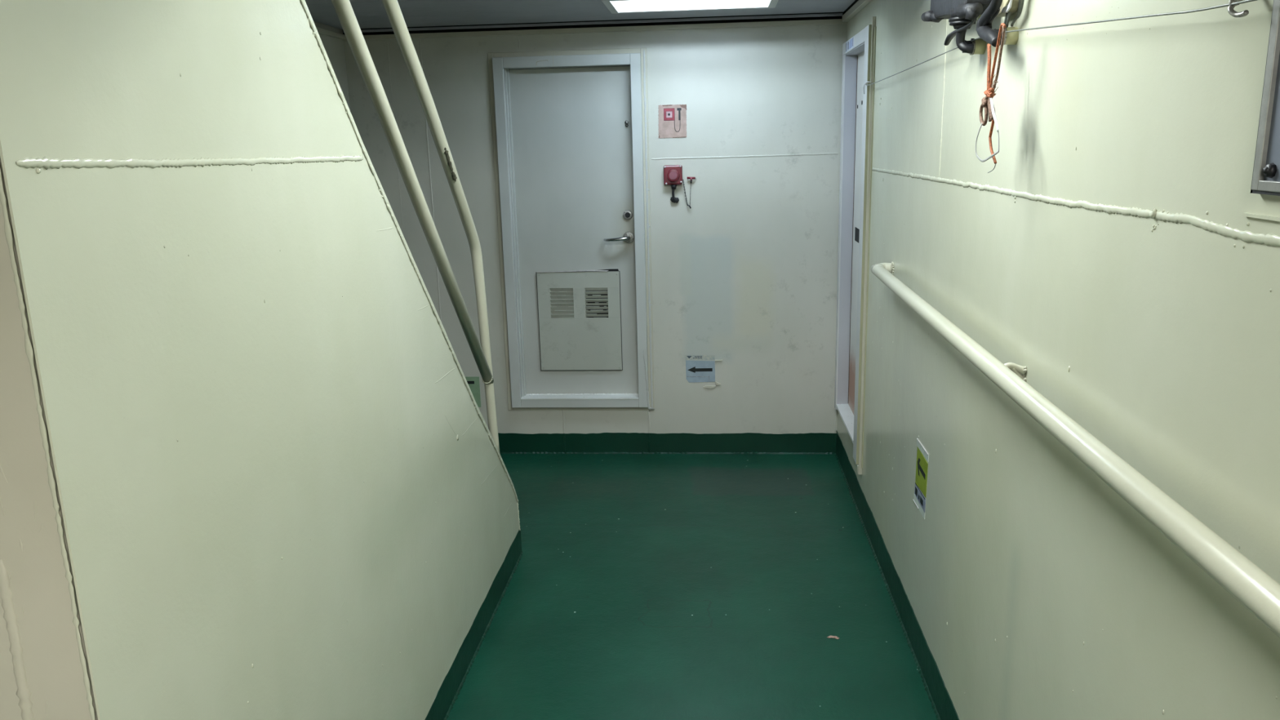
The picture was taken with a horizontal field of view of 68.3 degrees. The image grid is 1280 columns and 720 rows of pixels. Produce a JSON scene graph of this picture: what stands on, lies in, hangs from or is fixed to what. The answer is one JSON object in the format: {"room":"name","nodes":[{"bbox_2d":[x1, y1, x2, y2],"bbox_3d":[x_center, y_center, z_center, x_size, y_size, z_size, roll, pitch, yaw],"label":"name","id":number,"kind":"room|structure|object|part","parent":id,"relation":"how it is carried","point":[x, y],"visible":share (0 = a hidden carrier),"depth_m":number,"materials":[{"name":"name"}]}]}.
{"room":"ship interior","nodes":[
{"label":"ship interior","id":0,"kind":"room"},
{"bbox_2d":[0,156,97,719],"bbox_3d":[-1.270,0.252,1.262,1.066,2.400,0.018,0,13,5],"label":"wall","id":1,"kind":"structure","parent":0,"point":[42,672],"depth_m":1.22,"materials":[{"name":"beige paint"}]},
{"bbox_2d":[313,21,350,110],"bbox_3d":[-1.813,0.110,1.927,0.120,2.400,6.620,0,13,5],"label":"wall","id":2,"kind":"structure","parent":0,"point":[334,47],"depth_m":4.80,"materials":[{"name":"beige paint"}]},
{"bbox_2d":[315,26,346,39],"bbox_3d":[-1.667,-1.217,2.966,0.026,0.022,3.882,0,13,5],"label":"trim","id":3,"kind":"structure","parent":2,"relation":"attached to","point":[322,31],"depth_m":4.66,"materials":[{"name":"beige paint"}]},
{"bbox_2d":[305,0,858,35],"bbox_3d":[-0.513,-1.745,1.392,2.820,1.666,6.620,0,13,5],"label":"ceiling","id":4,"kind":"structure","parent":0,"point":[420,16],"depth_m":4.46,"materials":[{"name":"paint"}]},
{"bbox_2d":[600,0,778,13],"bbox_3d":[0.222,-1.595,4.064,0.741,0.120,0.426,0,13,5],"label":"ceiling light","id":5,"kind":"object","parent":4,"relation":"attached to","point":[615,6],"visible":1,"depth_m":4.25,"materials":[{"name":"paint"}]},
{"bbox_2d":[343,23,846,434],"bbox_3d":[-0.235,-0.648,5.024,2.750,2.400,0.024,0,13,5],"label":"wall","id":6,"kind":"structure","parent":0,"point":[744,276],"depth_m":4.96,"materials":[{"name":"beige paint"}]},
{"bbox_2d":[465,376,480,407],"bbox_3d":[-0.960,0.179,5.264,0.137,0.176,0.003,0,13,5],"label":"exit sign","id":7,"kind":"object","parent":6,"relation":"attached to","point":[473,384],"visible":0.39,"depth_m":5.25,"materials":[{"name":"green plastic"}]},
{"bbox_2d":[488,48,654,410],"bbox_3d":[-0.348,-0.655,5.045,0.818,1.906,0.117,0,13,5],"label":"door","id":8,"kind":"structure","parent":6,"relation":"in","point":[571,141],"depth_m":5.04,"materials":[{"name":"grey paint"}]},
{"bbox_3d":[-0.330,-0.210,5.162,0.450,0.546,0.003,0,13,5],"label":"louvre plate","id":9,"kind":"part","parent":8,"relation":"part of","materials":[{"name":"grey paint"}]},
{"bbox_3d":[-0.330,0.201,5.230,0.653,0.013,0.084,0,13,5],"label":"sill","id":10,"kind":"part","parent":8,"relation":"part of","materials":[{"name":"paint"}]},
{"bbox_3d":[-0.123,-0.645,5.014,0.145,0.026,0.067,0,13,5],"label":"lever handle","id":11,"kind":"part","parent":8,"relation":"part of","materials":[{"name":"silver metal"}]},
{"bbox_2d":[342,18,847,40],"bbox_3d":[-0.254,-1.666,4.765,2.565,0.022,0.028,0,13,5],"label":"trim","id":12,"kind":"structure","parent":6,"relation":"attached to","point":[834,21],"depth_m":4.74,"materials":[{"name":"beige paint"}]},
{"bbox_2d":[497,432,835,453],"bbox_3d":[-0.201,0.468,5.272,2.565,0.133,0.022,0,13,5],"label":"baseboard","id":13,"kind":"structure","parent":6,"relation":"attached to","point":[602,442],"depth_m":5.24,"materials":[{"name":"green paint"}]},
{"bbox_2d":[657,104,686,137],"bbox_3d":[0.167,-1.226,4.848,0.148,0.168,0.004,0,13,5],"label":"sign","id":14,"kind":"object","parent":6,"relation":"attached to","point":[672,117],"visible":1,"depth_m":4.85,"materials":[{"name":"white plastic"}]},
{"bbox_2d":[674,107,681,132],"bbox_3d":[0.194,-1.232,4.844,0.038,0.119,0.002,0,13,5],"label":"print","id":15,"kind":"object","parent":14,"relation":"attached to","point":[677,111],"depth_m":4.84},
{"bbox_2d":[663,164,682,203],"bbox_3d":[0.172,-0.911,4.895,0.096,0.196,0.060,0,13,5],"label":"fire alarm","id":16,"kind":"object","parent":6,"relation":"attached to","point":[673,174],"visible":1,"depth_m":4.87,"materials":[{"name":"red paint"}]},
{"bbox_2d":[682,177,696,208],"bbox_3d":[0.258,-0.871,4.913,0.072,0.164,0.026,0,13,5],"label":"hammer","id":17,"kind":"object","parent":6,"relation":"hanging from","point":[690,178],"visible":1,"depth_m":4.90,"materials":[{"name":"red paint"}]},
{"bbox_3d":[0.244,-0.865,4.911,0.044,0.154,0.017,0,13,5],"label":"chain","id":18,"kind":"part","parent":17,"relation":"part of","materials":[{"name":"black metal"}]},
{"bbox_2d":[684,355,722,388],"bbox_3d":[0.347,0.064,5.134,0.205,0.188,0.008,0,13,5],"label":"arrow sign","id":19,"kind":"object","parent":6,"relation":"attached to","point":[695,371],"visible":1,"depth_m":5.13,"materials":[{"name":"paper"}]},
{"bbox_2d":[446,453,937,719],"bbox_3d":[-0.425,1.283,2.146,2.800,0.050,6.720,0,13,5],"label":"floor","id":20,"kind":"structure","parent":0,"point":[642,586],"depth_m":3.55,"materials":[{"name":"green paint"}]},
{"bbox_2d":[0,0,523,719],"bbox_3d":[-1.068,-0.305,2.459,0.888,2.955,2.630,0,13,5],"label":"stairs","id":21,"kind":"structure","parent":20,"relation":"on","point":[286,491],"depth_m":1.65,"materials":[{"name":"white metal"}]},
{"bbox_3d":[-0.668,-0.673,2.392,0.039,2.027,1.978,0,13,5],"label":"rail","id":22,"kind":"part","parent":21,"relation":"part of","materials":[{"name":"white metal"}]},
{"bbox_3d":[-0.653,-0.605,2.582,0.039,2.446,1.718,0,13,5],"label":"rail and post","id":23,"kind":"part","parent":21,"relation":"part of","materials":[{"name":"white metal"}]},
{"bbox_2d":[826,635,839,639],"bbox_3d":[0.673,0.964,3.284,0.045,0.006,0.019,3,14,20],"label":"flake","id":24,"kind":"object","parent":20,"relation":"on","point":[830,636],"visible":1,"depth_m":3.28,"materials":[{"name":"beige paint"}]},
{"bbox_2d":[836,0,1279,719],"bbox_3d":[0.804,0.096,1.711,0.021,2.400,6.600,0,13,5],"label":"wall","id":25,"kind":"structure","parent":0,"point":[1117,248],"depth_m":1.72,"materials":[{"name":"beige paint"}]},
{"bbox_2d":[834,16,876,474],"bbox_3d":[1.044,-0.534,4.474,0.098,1.975,0.883,0,13,5],"label":"door","id":26,"kind":"structure","parent":25,"relation":"in","point":[859,52],"depth_m":4.68,"materials":[{"name":"white paint"}]},
{"bbox_3d":[1.072,0.317,4.729,0.094,0.015,0.660,0,13,5],"label":"sill","id":27,"kind":"part","parent":26,"relation":"part of","materials":[{"name":"paint"}]},
{"bbox_3d":[0.982,-0.465,4.162,0.020,1.916,0.100,0,13,5],"label":"frame post","id":28,"kind":"part","parent":26,"relation":"part of","materials":[{"name":"white metal"}]},
{"bbox_2d":[841,0,871,22],"bbox_3d":[0.763,-0.934,1.459,0.027,0.030,6.572,0,13,5],"label":"trim","id":29,"kind":"structure","parent":25,"relation":"attached to","point":[860,5],"depth_m":4.27,"materials":[{"name":"beige paint"}]},
{"bbox_2d":[835,430,959,719],"bbox_3d":[0.827,1.203,1.969,0.026,0.150,6.600,0,13,5],"label":"baseboard","id":30,"kind":"structure","parent":25,"relation":"attached to","point":[942,704],"depth_m":3.39,"materials":[{"name":"green paint"}]},
{"bbox_2d":[912,438,928,519],"bbox_3d":[0.909,0.382,3.057,0.003,0.222,0.182,0,13,5],"label":"arrow sign","id":31,"kind":"object","parent":25,"relation":"attached to","point":[922,465],"visible":1,"depth_m":3.05,"materials":[{"name":"plastic"}]},
{"bbox_2d":[915,482,924,505],"bbox_3d":[0.910,0.442,3.066,0.001,0.036,0.150,0,13,5],"label":"print","id":32,"kind":"object","parent":31,"relation":"attached to","point":[919,492],"depth_m":3.07},
{"bbox_2d":[920,0,991,53],"bbox_3d":[0.790,-0.885,2.319,0.108,0.264,0.417,0,13,5],"label":"junction","id":33,"kind":"object","parent":25,"relation":"attached to","point":[962,15],"visible":0.99,"depth_m":2.27,"materials":[{"name":"metal"}]},
{"bbox_3d":[0.771,-0.791,2.275,0.018,0.039,0.266,0,13,5],"label":"lever","id":34,"kind":"part","parent":33,"relation":"part of","materials":[{"name":"black rubber"}]},
{"bbox_2d":[962,38,986,54],"bbox_3d":[0.819,-0.771,2.321,0.052,0.038,0.038,0,13,5],"label":"stud","id":35,"kind":"object","parent":25,"relation":"attached to","point":[980,45],"visible":0.62,"depth_m":2.31,"materials":[{"name":"beige paint"}]},
{"bbox_2d":[968,38,975,54],"bbox_3d":[0.817,-0.771,2.321,0.006,0.038,0.038,0,13,5],"label":"washer","id":36,"kind":"object","parent":35,"relation":"in","point":[974,42],"depth_m":2.31,"materials":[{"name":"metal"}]},
{"bbox_2d":[976,0,1024,26],"bbox_3d":[0.812,-0.842,2.162,0.041,0.179,0.437,0,13,5],"label":"bracket","id":37,"kind":"object","parent":25,"relation":"attached to","point":[1007,7],"visible":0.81,"depth_m":2.04,"materials":[{"name":"metal"}]},
{"bbox_2d":[976,0,1002,47],"bbox_3d":[0.763,-0.757,2.045,0.031,0.159,0.166,0,13,5],"label":"fitting","id":38,"kind":"object","parent":37,"relation":"attached to","point":[984,26],"visible":0.95,"depth_m":2.04,"materials":[{"name":"rubber"}]},
{"bbox_2d":[975,22,1006,173],"bbox_3d":[0.737,-0.543,1.975,0.023,0.300,0.177,0,13,8],"label":"cords","id":39,"kind":"object","parent":38,"relation":"hanging from","point":[987,102],"visible":1,"depth_m":1.97,"materials":[{"name":"orange fabric"}]},
{"bbox_3d":[0.735,-0.626,1.955,0.007,0.129,0.115,0,13,5],"label":"orange cord","id":40,"kind":"part","parent":39,"relation":"part of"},
{"bbox_3d":[0.737,-0.618,1.939,0.005,0.131,0.059,0,13,5],"label":"brown cord","id":41,"kind":"part","parent":39,"relation":"part of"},
{"bbox_3d":[0.808,-0.834,2.065,0.033,0.148,0.149,0,13,5],"label":"bracket plate","id":42,"kind":"part","parent":37,"relation":"part of","materials":[{"name":"beige paint"}]},
{"bbox_2d":[993,26,1018,45],"bbox_3d":[0.801,-0.712,2.073,0.050,0.038,0.038,0,13,5],"label":"stud","id":43,"kind":"object","parent":25,"relation":"attached to","point":[1011,37],"visible":0.62,"depth_m":2.06,"materials":[{"name":"beige paint"}]},
{"bbox_2d":[1003,27,1007,45],"bbox_3d":[0.798,-0.712,2.074,0.006,0.038,0.038,0,13,5],"label":"washer","id":44,"kind":"object","parent":43,"relation":"in","point":[1006,33],"depth_m":2.06,"materials":[{"name":"metal"}]},
{"bbox_2d":[863,0,1257,93],"bbox_3d":[0.823,-0.723,2.256,0.038,0.093,3.633,0,13,5],"label":"wire","id":45,"kind":"object","parent":25,"relation":"attached to","point":[1232,4],"visible":0.94,"depth_m":1.34,"materials":[{"name":"metal"}]},
{"bbox_2d":[871,262,1279,638],"bbox_3d":[0.789,0.033,1.978,0.089,0.076,3.245,0,13,5],"label":"wall handrail","id":46,"kind":"object","parent":25,"relation":"attached to","point":[1254,588],"visible":1,"depth_m":1.37,"materials":[{"name":"white metal"}]},
{"bbox_2d":[1250,0,1279,195],"bbox_3d":[0.723,-0.358,0.838,0.016,0.444,0.547,0,13,5],"label":"frame","id":47,"kind":"object","parent":25,"relation":"attached to","point":[1266,169],"visible":1,"depth_m":1.11,"materials":[{"name":"grey metal"}]}
]}

